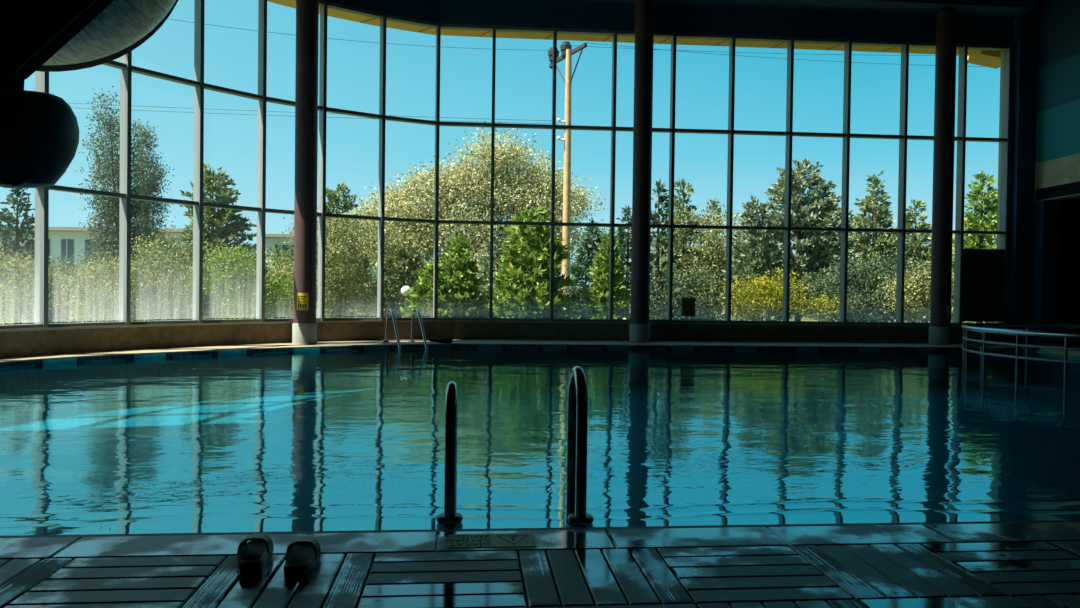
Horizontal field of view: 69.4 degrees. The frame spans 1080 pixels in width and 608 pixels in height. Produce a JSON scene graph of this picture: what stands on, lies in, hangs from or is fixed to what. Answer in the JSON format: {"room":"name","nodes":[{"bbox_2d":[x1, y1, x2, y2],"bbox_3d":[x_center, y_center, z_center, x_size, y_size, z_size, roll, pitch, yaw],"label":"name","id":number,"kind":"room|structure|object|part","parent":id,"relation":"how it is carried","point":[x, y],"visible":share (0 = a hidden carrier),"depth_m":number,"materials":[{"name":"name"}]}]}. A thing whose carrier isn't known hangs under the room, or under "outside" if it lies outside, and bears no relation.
{"room":"indoor swimming pool","nodes":[
{"label":"indoor swimming pool","id":0,"kind":"room"},
{"bbox_2d":[0,322,1005,357],"bbox_3d":[0.185,0.576,12.102,16.102,0.488,3.671,0,1,-24],"label":"wall","id":1,"kind":"structure","parent":0,"point":[68,341],"depth_m":12.88,"materials":[{"name":"stone"}]},
{"bbox_2d":[0,320,961,331],"bbox_3d":[0.165,0.316,12.114,16.173,0.030,3.741,0,1,-24],"label":"trim","id":2,"kind":"structure","parent":1,"relation":"on","point":[343,321],"depth_m":12.78,"materials":[{"name":"beige stone"}]},
{"bbox_2d":[0,344,1079,535],"bbox_3d":[1.329,1.026,7.572,14.557,0.615,9.207,1,1,-5],"label":"pool water","id":3,"kind":"object","parent":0,"point":[77,458],"visible":0.64,"depth_m":7.10,"materials":[{"name":"liquid"}]},
{"bbox_2d":[0,0,178,84],"bbox_3d":[-3.385,-1.066,5.359,2.244,4.742,2.278,1,1,-5],"label":"water slide","id":4,"kind":"object","parent":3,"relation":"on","point":[36,35],"visible":1,"depth_m":4.43,"materials":[{"name":"black plastic"}]},
{"bbox_2d":[0,80,78,187],"bbox_3d":[-3.335,-1.129,4.993,0.672,0.793,0.669,1,1,-5],"label":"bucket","id":5,"kind":"object","parent":4,"relation":"hanging from","point":[39,131],"visible":0.97,"depth_m":4.83,"materials":[{"name":"black plastic"}]},
{"bbox_3d":[-2.554,-1.659,4.344,0.757,0.760,0.013,1,1,-1],"label":"edge trim","id":6,"kind":"part","parent":4,"relation":"part of","materials":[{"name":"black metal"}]},
{"bbox_3d":[-3.039,-1.629,4.401,1.740,0.825,0.114,1,1,0],"label":"panel","id":7,"kind":"part","parent":4,"relation":"part of","materials":[{"name":"black"}]},
{"bbox_2d":[43,0,175,64],"bbox_3d":[-3.340,-2.466,5.181,1.844,1.643,1.962,1,1,-5],"label":"bowl","id":8,"kind":"object","parent":4,"relation":"on","point":[115,28],"depth_m":5.28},
{"bbox_2d":[436,381,462,528],"bbox_3d":[-0.350,0.801,3.050,0.100,0.996,0.342,1,1,-5],"label":"pool handrail","id":9,"kind":"object","parent":3,"relation":"attached to","point":[449,517],"visible":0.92,"depth_m":2.91,"materials":[{"name":"silver metal"}]},
{"bbox_3d":[-0.351,0.801,3.064,0.043,0.996,0.313,1,1,-5],"label":"rail","id":10,"kind":"part","parent":9,"relation":"part of","materials":[{"name":"silver metal"}]},
{"bbox_2d":[0,348,1079,417],"bbox_3d":[1.336,0.771,7.565,14.550,0.001,9.200,1,1,-5],"label":"pool edge","id":11,"kind":"object","parent":3,"relation":"in","point":[908,359],"visible":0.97,"depth_m":9.68,"materials":[{"name":"tile"}]},
{"bbox_2d":[0,520,1079,539],"bbox_3d":[1.728,0.853,2.967,14.900,0.044,0.030,1,1,-5],"label":"trim","id":12,"kind":"structure","parent":3,"relation":"attached to","point":[1049,521],"depth_m":2.81,"materials":[{"name":"grey stone"}]},
{"bbox_2d":[566,366,593,526],"bbox_3d":[0.143,0.775,3.064,0.100,1.062,0.342,1,1,-5],"label":"pool handrail","id":13,"kind":"object","parent":3,"relation":"attached to","point":[577,402],"visible":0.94,"depth_m":2.94,"materials":[{"name":"silver metal"}]},
{"bbox_2d":[961,323,1079,426],"bbox_3d":[7.045,0.843,9.692,3.026,1.055,4.119,1,1,-5],"label":"guard rail","id":14,"kind":"object","parent":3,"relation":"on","point":[978,327],"visible":0.97,"depth_m":9.72,"materials":[{"name":"silver metal"}]},
{"bbox_3d":[5.922,0.825,10.900,0.032,1.025,0.030,1,1,-5],"label":"post","id":15,"kind":"part","parent":14,"relation":"part of","materials":[{"name":"silver metal"}]},
{"bbox_3d":[5.646,0.830,10.328,0.032,1.025,0.030,1,1,-5],"label":"post","id":16,"kind":"part","parent":14,"relation":"part of","materials":[{"name":"silver metal"}]},
{"bbox_3d":[6.478,0.824,11.440,0.032,1.025,0.030,1,1,-5],"label":"post","id":17,"kind":"part","parent":14,"relation":"part of","materials":[{"name":"silver metal"}]},
{"bbox_3d":[5.559,0.838,9.770,0.032,1.025,0.030,1,1,-5],"label":"post","id":18,"kind":"part","parent":14,"relation":"part of","materials":[{"name":"silver metal"}]},
{"bbox_3d":[5.630,0.847,9.209,0.032,1.025,0.030,1,1,-5],"label":"post","id":19,"kind":"part","parent":14,"relation":"part of","materials":[{"name":"silver metal"}]},
{"bbox_3d":[7.051,0.346,9.684,3.026,0.060,4.119,1,1,-5],"label":"rail","id":20,"kind":"part","parent":14,"relation":"part of","materials":[{"name":"silver metal"}]},
{"bbox_3d":[7.051,0.641,9.689,3.005,0.032,4.090,1,1,-5],"label":"rail","id":21,"kind":"part","parent":14,"relation":"part of","materials":[{"name":"silver metal"}]},
{"bbox_3d":[7.053,0.496,9.687,3.005,0.032,4.090,1,1,-5],"label":"rail","id":22,"kind":"part","parent":14,"relation":"part of","materials":[{"name":"silver metal"}]},
{"bbox_3d":[7.335,0.831,11.755,0.032,1.025,0.030,1,1,-5],"label":"post","id":23,"kind":"part","parent":14,"relation":"part of","materials":[{"name":"silver metal"}]},
{"bbox_3d":[5.853,0.858,8.690,0.032,1.025,0.030,1,1,-5],"label":"post","id":24,"kind":"part","parent":14,"relation":"part of","materials":[{"name":"silver metal"}]},
{"bbox_2d":[0,522,1079,607],"bbox_3d":[1.857,0.960,-0.447,16.260,0.162,6.792,1,1,-5],"label":"floor","id":25,"kind":"structure","parent":0,"point":[1000,565],"depth_m":2.37,"materials":[{"name":"black wood"}]},
{"bbox_2d":[237,533,273,576],"bbox_3d":[-0.885,0.764,2.417,0.107,0.076,0.273,1,1,-15],"label":"sandal","id":26,"kind":"object","parent":25,"relation":"on","point":[254,554],"visible":1,"depth_m":2.41,"materials":[{"name":"black plastic"}]},
{"bbox_2d":[284,536,320,580],"bbox_3d":[-0.733,0.766,2.391,0.107,0.076,0.273,1,1,-7],"label":"sandal","id":27,"kind":"object","parent":25,"relation":"on","point":[303,553],"visible":1,"depth_m":2.39,"materials":[{"name":"black plastic"}]},
{"bbox_2d":[447,533,535,547],"bbox_3d":[-0.168,0.806,2.661,0.298,0.003,0.142,1,1,-5],"label":"sign","id":28,"kind":"object","parent":25,"relation":"on","point":[506,539],"visible":1,"depth_m":2.65,"materials":[{"name":"black"}]},
{"bbox_2d":[0,339,1079,367],"bbox_3d":[1.360,0.736,8.078,15.370,0.080,10.219,1,1,-5],"label":"pool deck","id":29,"kind":"object","parent":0,"point":[449,342],"visible":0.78,"depth_m":12.21,"materials":[{"name":"tile"}]},
{"bbox_2d":[292,0,318,343],"bbox_3d":[-3.438,-2.243,11.471,0.350,5.650,0.350,1,1,-5],"label":"column","id":30,"kind":"structure","parent":29,"relation":"on","point":[304,326],"depth_m":11.35,"materials":[{"name":"paint"}]},
{"bbox_2d":[297,293,307,309],"bbox_3d":[-3.458,-0.036,11.352,0.167,0.250,0.027,1,1,-3],"label":"plate","id":31,"kind":"object","parent":30,"relation":"attached to","point":[302,298],"visible":1,"depth_m":11.34,"materials":[{"name":"yellow metal"}]},
{"bbox_2d":[298,296,306,307],"bbox_3d":[-3.458,-0.020,11.347,0.137,0.188,0.016,1,1,-3],"label":"print","id":32,"kind":"object","parent":31,"relation":"attached to","point":[302,300],"depth_m":11.34,"materials":[{"name":"yellow"}]},
{"bbox_2d":[383,309,428,378],"bbox_3d":[-2.023,0.576,11.809,0.510,1.002,0.870,0,1,-27],"label":"pool ladder","id":33,"kind":"object","parent":29,"relation":"attached to","point":[389,310],"visible":0.91,"depth_m":11.66,"materials":[{"name":"silver metal"}]},
{"bbox_3d":[-2.203,0.575,11.710,0.042,1.003,0.824,0,1,-27],"label":"handrail","id":34,"kind":"part","parent":33,"relation":"part of","materials":[{"name":"silver metal"}]},
{"bbox_3d":[-1.837,0.577,11.896,0.042,1.003,0.824,0,1,-27],"label":"handrail","id":35,"kind":"part","parent":33,"relation":"part of","materials":[{"name":"silver metal"}]},
{"bbox_2d":[629,0,653,342],"bbox_3d":[1.686,-2.198,12.871,0.340,5.650,0.340,1,1,-5],"label":"column","id":36,"kind":"structure","parent":29,"relation":"on","point":[639,329],"depth_m":12.74,"materials":[{"name":"paint"}]},
{"bbox_2d":[928,9,956,344],"bbox_3d":[6.878,-2.137,13.304,0.350,5.650,0.350,1,1,-5],"label":"column","id":37,"kind":"structure","parent":29,"relation":"on","point":[940,330],"depth_m":13.18,"materials":[{"name":"paint"}]},
{"bbox_2d":[947,306,951,318],"bbox_3d":[6.939,0.141,13.210,0.140,0.230,0.020,0,1,-35],"label":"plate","id":38,"kind":"object","parent":37,"relation":"attached to","point":[948,307],"visible":1,"depth_m":13.19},
{"bbox_2d":[1006,0,1038,343],"bbox_3d":[8.439,-2.197,13.706,0.340,6.600,0.300,1,1,-5],"label":"wall pier","id":39,"kind":"object","parent":29,"relation":"on","point":[1025,26],"visible":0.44,"depth_m":13.56,"materials":[{"name":"blue paint"}]},
{"bbox_2d":[323,0,1012,45],"bbox_3d":[0.294,-5.159,11.988,16.007,1.138,3.592,0,1,-24],"label":"wall","id":40,"kind":"structure","parent":0,"point":[566,14],"depth_m":13.19,"materials":[{"name":"blue paint"}]},
{"bbox_2d":[0,0,323,328],"bbox_3d":[-5.041,-2.178,9.727,0.713,4.894,5.722,1,1,30],"label":"window","id":41,"kind":"structure","parent":40,"relation":"in","point":[125,66],"depth_m":10.61,"materials":[{"name":"grey metal"}]},
{"bbox_2d":[317,1,672,321],"bbox_3d":[-0.646,-2.169,12.930,5.804,4.894,0.721,1,1,-13],"label":"window","id":42,"kind":"structure","parent":40,"relation":"in","point":[381,116],"depth_m":12.91,"materials":[{"name":"grey metal"}]},
{"bbox_2d":[267,0,996,55],"bbox_3d":[0.028,-4.762,12.239,16.602,0.270,3.932,0,1,-25],"label":"trim","id":43,"kind":"structure","parent":40,"relation":"attached to","point":[289,3],"depth_m":13.61,"materials":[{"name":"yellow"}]},
{"bbox_2d":[667,32,905,324],"bbox_3d":[4.265,-2.113,13.431,4.111,4.894,0.178,1,1,-4],"label":"window","id":44,"kind":"structure","parent":40,"relation":"in","point":[731,132],"depth_m":13.37,"materials":[{"name":"grey metal"}]},
{"bbox_2d":[681,298,694,316],"bbox_3d":[2.533,0.054,13.314,0.235,0.320,0.010,1,1,-5],"label":"warning sign","id":45,"kind":"object","parent":44,"relation":"attached to","point":[688,304],"visible":1,"depth_m":13.31,"materials":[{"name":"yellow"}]},
{"bbox_2d":[684,299,692,313],"bbox_3d":[2.534,0.051,13.309,0.202,0.276,0.001,1,1,-5],"label":"print","id":46,"kind":"object","parent":45,"relation":"attached to","point":[688,303],"depth_m":13.31,"materials":[{"name":"black"}]},
{"bbox_2d":[567,0,1035,18],"bbox_3d":[0.501,-5.361,11.723,15.742,0.640,3.752,0,1,-23],"label":"ceiling","id":47,"kind":"structure","parent":40,"relation":"attached to","point":[997,9],"depth_m":13.06,"materials":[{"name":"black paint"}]},
{"bbox_2d":[896,41,1014,324],"bbox_3d":[7.276,-2.077,13.666,1.982,4.894,0.175,1,1,-5],"label":"window","id":48,"kind":"structure","parent":40,"relation":"in","point":[1006,139],"depth_m":13.64,"materials":[{"name":"grey metal"}]},
{"bbox_2d":[967,50,1000,68],"bbox_3d":[8.217,-4.489,14.281,0.650,0.200,0.500,1,1,-5],"label":"trim","id":49,"kind":"structure","parent":40,"relation":"attached to","point":[992,59],"depth_m":14.21,"materials":[{"name":"yellow"}]},
{"bbox_2d":[962,249,1004,321],"bbox_3d":[7.782,-0.331,13.726,0.820,1.273,0.120,1,1,-5],"label":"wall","id":50,"kind":"structure","parent":0,"point":[983,272],"depth_m":13.67,"materials":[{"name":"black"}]},
{"bbox_2d":[995,51,1002,322],"bbox_3d":[8.271,-1.952,13.865,0.160,5.200,0.180,1,1,-5],"label":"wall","id":51,"kind":"structure","parent":0,"point":[1001,63],"depth_m":13.90,"materials":[{"name":"beige"}]},
{"bbox_2d":[1031,0,1079,343],"bbox_3d":[9.502,-2.234,5.446,0.300,6.550,17.200,1,1,-5],"label":"wall","id":52,"kind":"structure","parent":0,"point":[1057,156],"depth_m":13.25,"materials":[{"name":"blue paint"}]},
{"bbox_2d":[1035,181,1079,347],"bbox_3d":[10.639,-0.410,9.822,3.400,3.000,7.950,1,1,-5],"label":"wall","id":53,"kind":"structure","parent":0,"point":[1069,228],"depth_m":13.47,"materials":[{"name":"black paint"}]},
{"label":"outside","id":54,"kind":"structure","parent":0,"visible":0},
{"bbox_2d":[0,301,984,324],"bbox_3d":[-3.868,0.188,60.409,403.350,0.200,171.000,1,1,-5],"label":"ground","id":55,"kind":"structure","parent":54,"point":[535,312],"depth_m":30.14,"materials":[{"name":"green plant"}]},
{"bbox_2d":[0,188,50,324],"bbox_3d":[-14.083,-1.395,20.903,2.076,3.891,2.238,1,1,-5],"label":"conifer","id":56,"kind":"object","parent":55,"relation":"on","point":[21,235],"visible":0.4,"depth_m":20.85,"materials":[{"name":"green plant"}]},
{"bbox_2d":[0,246,85,324],"bbox_3d":[-12.633,-0.247,18.977,3.370,2.346,2.615,1,1,22],"label":"shrub","id":57,"kind":"object","parent":55,"relation":"on","point":[22,270],"visible":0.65,"depth_m":18.80,"materials":[{"name":"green plant"}]},
{"bbox_2d":[0,259,115,318],"bbox_3d":[-16.605,-0.145,24.920,5.790,2.776,3.459,0,1,-23],"label":"hedge","id":58,"kind":"object","parent":55,"relation":"on","point":[33,259],"visible":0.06,"depth_m":25.60,"materials":[{"name":"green plant"}]},
{"bbox_2d":[7,249,118,322],"bbox_3d":[-11.925,-0.293,19.945,2.873,2.178,2.298,1,1,-5],"label":"shrub","id":59,"kind":"object","parent":55,"relation":"on","point":[61,266],"visible":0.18,"depth_m":19.81,"materials":[{"name":"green plant"}]},
{"bbox_2d":[0,226,221,285],"bbox_3d":[-35.468,-3.039,61.755,19.017,5.390,9.000,1,1,0],"label":"roofed building","id":60,"kind":"structure","parent":55,"relation":"on","point":[73,240],"depth_m":57.92,"materials":[{"name":"white"}]},
{"bbox_2d":[75,86,161,313],"bbox_3d":[-16.114,-3.913,30.006,3.143,9.156,3.398,0,1,-37],"label":"poplar tree","id":61,"kind":"object","parent":55,"relation":"on","point":[110,206],"visible":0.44,"depth_m":29.76,"materials":[{"name":"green plant"}]},
{"bbox_2d":[48,265,188,316],"bbox_3d":[-15.446,-0.344,28.322,6.008,2.980,3.514,1,1,5],"label":"hedge","id":62,"kind":"object","parent":55,"relation":"on","point":[113,304],"visible":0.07,"depth_m":27.43,"materials":[{"name":"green plant"}]},
{"bbox_2d":[49,232,227,322],"bbox_3d":[-9.354,-0.394,18.375,4.052,2.644,2.516,1,1,2],"label":"shrub","id":63,"kind":"object","parent":55,"relation":"on","point":[174,283],"visible":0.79,"depth_m":18.20,"materials":[{"name":"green plant"}]},
{"bbox_2d":[131,118,173,310],"bbox_3d":[-17.034,-3.933,34.025,2.549,8.495,2.499,1,1,-5],"label":"poplar tree","id":64,"kind":"object","parent":55,"relation":"on","point":[154,174],"visible":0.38,"depth_m":33.89,"materials":[{"name":"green plant"}]},
{"bbox_2d":[131,224,231,316],"bbox_3d":[-9.615,-0.769,20.989,2.470,2.755,2.624,1,1,40],"label":"shrub","id":65,"kind":"object","parent":55,"relation":"on","point":[187,247],"visible":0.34,"depth_m":20.85,"materials":[{"name":"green plant"}]},
{"bbox_2d":[147,163,269,318],"bbox_3d":[-10.093,-1.893,24.005,3.770,4.899,3.731,1,1,28],"label":"conifer","id":66,"kind":"object","parent":55,"relation":"on","point":[217,219],"visible":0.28,"depth_m":23.75,"materials":[{"name":"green plant"}]},
{"bbox_2d":[138,278,292,314],"bbox_3d":[-13.377,-0.254,31.914,7.033,3.006,4.086,1,1,12],"label":"hedge","id":67,"kind":"object","parent":55,"relation":"on","point":[280,278],"visible":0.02,"depth_m":31.46,"materials":[{"name":"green plant"}]},
{"bbox_2d":[180,243,293,319],"bbox_3d":[-7.107,-0.320,18.938,3.259,2.309,2.299,1,1,-5],"label":"shrub","id":68,"kind":"object","parent":55,"relation":"on","point":[244,302],"visible":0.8,"depth_m":18.73,"materials":[{"name":"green plant"}]},
{"bbox_2d":[247,257,293,317],"bbox_3d":[-7.377,-0.354,22.111,2.192,1.949,1.801,1,1,0],"label":"shrub","id":69,"kind":"object","parent":55,"relation":"on","point":[284,270],"visible":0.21,"depth_m":21.80,"materials":[{"name":"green plant"}]},
{"bbox_2d":[248,240,375,307],"bbox_3d":[-13.135,-1.172,44.233,8.661,5.561,6.368,1,1,-5],"label":"leafy tree","id":70,"kind":"object","parent":55,"relation":"on","point":[273,249],"visible":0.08,"depth_m":43.48,"materials":[{"name":"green plant"}]},
{"bbox_2d":[256,234,387,294],"bbox_3d":[-18.830,-3.069,69.754,10.107,5.642,9.000,1,1,0],"label":"roofed building","id":71,"kind":"structure","parent":55,"relation":"on","point":[273,239],"depth_m":65.92,"materials":[{"name":"white"}]},
{"bbox_2d":[316,182,372,314],"bbox_3d":[-8.023,-2.202,30.840,2.846,5.363,3.039,1,1,-5],"label":"conifer","id":72,"kind":"object","parent":55,"relation":"on","point":[330,194],"visible":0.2,"depth_m":30.75,"materials":[{"name":"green plant"}]},
{"bbox_2d":[279,200,411,317],"bbox_3d":[-5.227,-1.044,21.083,3.525,3.497,2.737,1,1,-9],"label":"shrub","id":73,"kind":"object","parent":55,"relation":"on","point":[340,280],"visible":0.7,"depth_m":20.82,"materials":[{"name":"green plant"}]},
{"bbox_2d":[317,197,377,310],"bbox_3d":[-8.960,-2.452,37.861,5.180,5.628,4.580,1,1,-9],"label":"leafy tree","id":74,"kind":"object","parent":55,"relation":"on","point":[370,197],"visible":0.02,"depth_m":37.86,"materials":[{"name":"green plant"}]},
{"bbox_2d":[369,231,425,316],"bbox_3d":[-3.789,-0.685,22.024,2.104,2.786,2.092,0,1,-20],"label":"conifer","id":75,"kind":"object","parent":55,"relation":"on","point":[413,261],"visible":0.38,"depth_m":21.77,"materials":[{"name":"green plant"}]},
{"bbox_2d":[401,286,410,313],"bbox_3d":[-3.094,0.159,18.002,0.240,1.158,0.240,1,1,-5],"label":"garden lamp","id":76,"kind":"object","parent":55,"relation":"on","point":[405,291],"visible":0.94,"depth_m":17.92,"materials":[{"name":"white glass"}]},
{"bbox_3d":[-3.088,-0.300,17.995,0.240,0.240,0.240,1,1,-5],"label":"globe","id":77,"kind":"part","parent":76,"relation":"part of","materials":[{"name":"white glass"}]},
{"bbox_2d":[360,260,462,307],"bbox_3d":[-7.517,-0.500,50.389,9.238,6.069,7.155,1,1,12],"label":"leafy tree","id":78,"kind":"object","parent":55,"relation":"on","point":[386,260],"visible":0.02,"depth_m":50.37,"materials":[{"name":"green plant"}]},
{"bbox_2d":[399,259,466,316],"bbox_3d":[-2.462,-0.145,17.918,1.592,1.785,1.464,0,1,-40],"label":"conifer","id":79,"kind":"object","parent":55,"relation":"on","point":[422,296],"visible":0.6,"depth_m":17.78,"materials":[{"name":"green plant"}]},
{"bbox_2d":[438,230,493,317],"bbox_3d":[-1.941,-0.511,19.099,1.750,2.536,1.714,1,1,-5],"label":"conifer","id":80,"kind":"object","parent":55,"relation":"on","point":[471,300],"visible":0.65,"depth_m":18.79,"materials":[{"name":"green plant"}]},
{"bbox_2d":[344,121,605,297],"bbox_3d":[-2.945,-3.916,35.921,12.236,8.839,6.413,1,1,10],"label":"willow tree","id":81,"kind":"object","parent":55,"relation":"on","point":[527,190],"visible":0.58,"depth_m":35.30,"materials":[{"name":"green plant"}]},
{"bbox_2d":[476,225,517,317],"bbox_3d":[-1.234,-0.819,21.975,1.925,3.042,1.899,1,1,-5],"label":"conifer","id":82,"kind":"object","parent":55,"relation":"on","point":[484,271],"visible":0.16,"depth_m":21.82,"materials":[{"name":"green plant"}]},
{"bbox_2d":[481,205,583,318],"bbox_3d":[-0.174,-0.782,18.491,2.263,3.102,2.233,0,1,-20],"label":"tree","id":83,"kind":"object","parent":55,"relation":"on","point":[530,273],"visible":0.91,"depth_m":18.12,"materials":[{"name":"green plant"}]},
{"bbox_2d":[528,241,596,299],"bbox_3d":[1.551,-2.271,63.119,11.198,6.676,7.461,1,1,-2],"label":"leafy tree","id":84,"kind":"object","parent":55,"relation":"on","point":[572,275],"visible":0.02,"depth_m":62.71,"materials":[{"name":"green plant"}]},
{"bbox_2d":[548,41,586,294],"bbox_3d":[0.878,-4.754,30.064,0.691,10.722,2.376,0,1,-26],"label":"utility pole","id":85,"kind":"object","parent":55,"relation":"on","point":[567,52],"visible":0.8,"depth_m":29.81,"materials":[{"name":"brown wood"}]},
{"bbox_2d":[75,103,547,120],"bbox_3d":[-10.808,-7.368,29.500,23.028,0.388,0.015,1,1,-2],"label":"power line","id":86,"kind":"object","parent":85,"relation":"attached to","point":[75,103],"visible":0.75,"depth_m":29.54,"materials":[{"name":"grey metal"}]},
{"bbox_2d":[85,108,546,123],"bbox_3d":[-10.808,-7.217,29.500,23.028,0.318,0.015,1,1,-2],"label":"power line","id":87,"kind":"object","parent":85,"relation":"attached to","point":[85,108],"visible":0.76,"depth_m":29.53,"materials":[{"name":"grey"}]},
{"bbox_2d":[171,19,516,49],"bbox_3d":[-9.361,-10.030,27.948,20.608,0.685,0.015,0,1,-17],"label":"power line","id":88,"kind":"object","parent":85,"relation":"attached to","point":[171,19],"visible":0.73,"depth_m":28.78,"materials":[{"name":"grey"}]},
{"bbox_2d":[572,45,958,55],"bbox_3d":[13.406,-10.327,31.566,24.960,0.964,0.015,1,1,-7],"label":"power line","id":89,"kind":"object","parent":85,"relation":"attached to","point":[572,45],"visible":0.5,"depth_m":31.10,"materials":[{"name":"grey"}]},
{"bbox_2d":[585,42,984,66],"bbox_3d":[14.134,-10.038,31.546,25.382,0.939,0.015,1,1,-11],"label":"power line","id":90,"kind":"object","parent":85,"relation":"attached to","point":[585,42],"visible":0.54,"depth_m":30.65,"materials":[{"name":"grey"}]},
{"bbox_2d":[561,218,626,318],"bbox_3d":[1.477,-0.898,22.963,2.240,3.242,2.144,1,1,-5],"label":"conifer","id":91,"kind":"object","parent":55,"relation":"on","point":[581,264],"visible":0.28,"depth_m":22.78,"materials":[{"name":"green plant"}]},
{"bbox_2d":[576,230,630,318],"bbox_3d":[1.578,-0.495,18.539,1.502,2.572,1.306,2,1,44],"label":"conifer","id":92,"kind":"object","parent":55,"relation":"on","point":[597,301],"visible":0.62,"depth_m":18.30,"materials":[{"name":"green plant"}]},
{"bbox_2d":[614,205,631,318],"bbox_3d":[2.804,-1.236,24.964,1.704,3.892,1.812,1,1,21],"label":"conifer","id":93,"kind":"object","parent":55,"relation":"on","point":[622,235],"visible":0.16,"depth_m":24.88,"materials":[{"name":"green plant"}]},
{"bbox_2d":[580,219,694,297],"bbox_3d":[6.652,-2.608,52.131,8.340,6.075,7.084,1,1,20],"label":"leafy tree","id":94,"kind":"object","parent":55,"relation":"on","point":[602,230],"visible":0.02,"depth_m":51.77,"materials":[{"name":"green plant"}]},
{"bbox_2d":[628,178,688,319],"bbox_3d":[2.645,-0.995,17.531,1.607,3.630,1.556,1,1,-5],"label":"conifer","id":95,"kind":"object","parent":55,"relation":"on","point":[655,218],"visible":0.3,"depth_m":17.37,"materials":[{"name":"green plant"}]},
{"bbox_2d":[628,261,724,319],"bbox_3d":[2.956,-0.053,17.101,2.230,1.767,1.852,1,1,-8],"label":"shrub","id":96,"kind":"object","parent":55,"relation":"on","point":[680,292],"visible":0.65,"depth_m":16.83,"materials":[{"name":"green plant"}]},
{"bbox_2d":[659,179,707,317],"bbox_3d":[5.027,-1.851,26.957,1.950,5.118,1.955,1,1,-5],"label":"conifer","id":97,"kind":"object","parent":55,"relation":"on","point":[682,184],"visible":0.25,"depth_m":26.78,"materials":[{"name":"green plant"}]},
{"bbox_2d":[651,198,741,319],"bbox_3d":[5.532,-1.365,27.035,3.967,4.573,3.464,1,1,-1],"label":"leafy tree","id":98,"kind":"object","parent":55,"relation":"on","point":[716,260],"visible":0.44,"depth_m":26.48,"materials":[{"name":"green plant"}]},
{"bbox_2d":[694,197,731,319],"bbox_3d":[6.417,-1.649,28.976,1.805,4.689,1.971,1,1,-5],"label":"conifer","id":99,"kind":"object","parent":55,"relation":"on","point":[713,202],"visible":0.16,"depth_m":28.81,"materials":[{"name":"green plant"}]},
{"bbox_2d":[720,194,791,320],"bbox_3d":[6.170,-1.190,22.484,2.167,3.962,2.127,0,1,-44],"label":"conifer","id":100,"kind":"object","parent":55,"relation":"on","point":[745,265],"visible":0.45,"depth_m":22.21,"materials":[{"name":"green plant"}]},
{"bbox_2d":[716,263,815,320],"bbox_3d":[4.957,-0.017,17.091,2.095,1.746,1.877,2,1,42],"label":"shrub","id":101,"kind":"object","parent":55,"relation":"on","point":[771,301],"visible":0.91,"depth_m":16.93,"materials":[{"name":"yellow plant"}]},
{"bbox_2d":[738,158,862,320],"bbox_3d":[8.149,-1.849,24.148,4.132,5.281,4.202,1,1,3],"label":"tree","id":102,"kind":"object","parent":55,"relation":"on","point":[814,245],"visible":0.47,"depth_m":23.45,"materials":[{"name":"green plant"}]},
{"bbox_2d":[793,290,839,320],"bbox_3d":[6.172,0.283,17.334,1.246,1.172,1.199,1,1,16],"label":"shrub","id":103,"kind":"object","parent":55,"relation":"on","point":[818,304],"visible":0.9,"depth_m":17.20,"materials":[{"name":"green plant"}]},
{"bbox_2d":[818,210,868,320],"bbox_3d":[10.509,-1.269,26.885,2.240,4.100,2.176,1,1,-5],"label":"conifer","id":104,"kind":"object","parent":55,"relation":"on","point":[850,213],"visible":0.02,"depth_m":26.84,"materials":[{"name":"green plant"}]},
{"bbox_2d":[794,225,917,299],"bbox_3d":[19.455,-2.418,49.746,7.911,6.326,8.316,2,1,43],"label":"leafy tree","id":105,"kind":"object","parent":55,"relation":"on","point":[878,225],"visible":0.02,"depth_m":48.62,"materials":[{"name":"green plant"}]},
{"bbox_2d":[794,247,930,321],"bbox_3d":[7.959,-0.251,18.906,2.898,2.330,3.035,0,1,-45],"label":"shrub","id":106,"kind":"object","parent":55,"relation":"on","point":[868,283],"visible":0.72,"depth_m":18.76,"materials":[{"name":"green plant"}]},
{"bbox_2d":[839,170,929,321],"bbox_3d":[10.758,-1.719,24.760,3.455,5.071,3.249,0,1,-30],"label":"conifer","id":107,"kind":"object","parent":55,"relation":"on","point":[885,240],"visible":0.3,"depth_m":24.73,"materials":[{"name":"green plant"}]},
{"bbox_2d":[875,257,953,321],"bbox_3d":[8.817,-0.102,18.092,1.995,1.987,1.434,1,1,-1],"label":"shrub","id":108,"kind":"object","parent":55,"relation":"on","point":[916,278],"visible":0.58,"depth_m":17.87,"materials":[{"name":"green plant"}]},
{"bbox_2d":[886,199,952,321],"bbox_3d":[12.448,-1.362,25.901,2.760,4.366,2.539,0,1,-23],"label":"conifer","id":109,"kind":"object","parent":55,"relation":"on","point":[914,243],"visible":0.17,"depth_m":25.73,"materials":[{"name":"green plant"}]},
{"bbox_2d":[887,221,994,272],"bbox_3d":[23.235,-2.086,44.343,7.942,5.650,6.090,1,1,-5],"label":"leafy tree","id":110,"kind":"object","parent":55,"relation":"on","point":[953,256],"visible":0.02,"depth_m":43.97,"materials":[{"name":"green plant"}]},
{"bbox_2d":[951,171,997,322],"bbox_3d":[12.402,-1.450,21.922,2.474,4.661,2.531,1,1,-5],"label":"conifer","id":111,"kind":"object","parent":55,"relation":"on","point":[978,222],"visible":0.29,"depth_m":21.81,"materials":[{"name":"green plant"}]}
]}

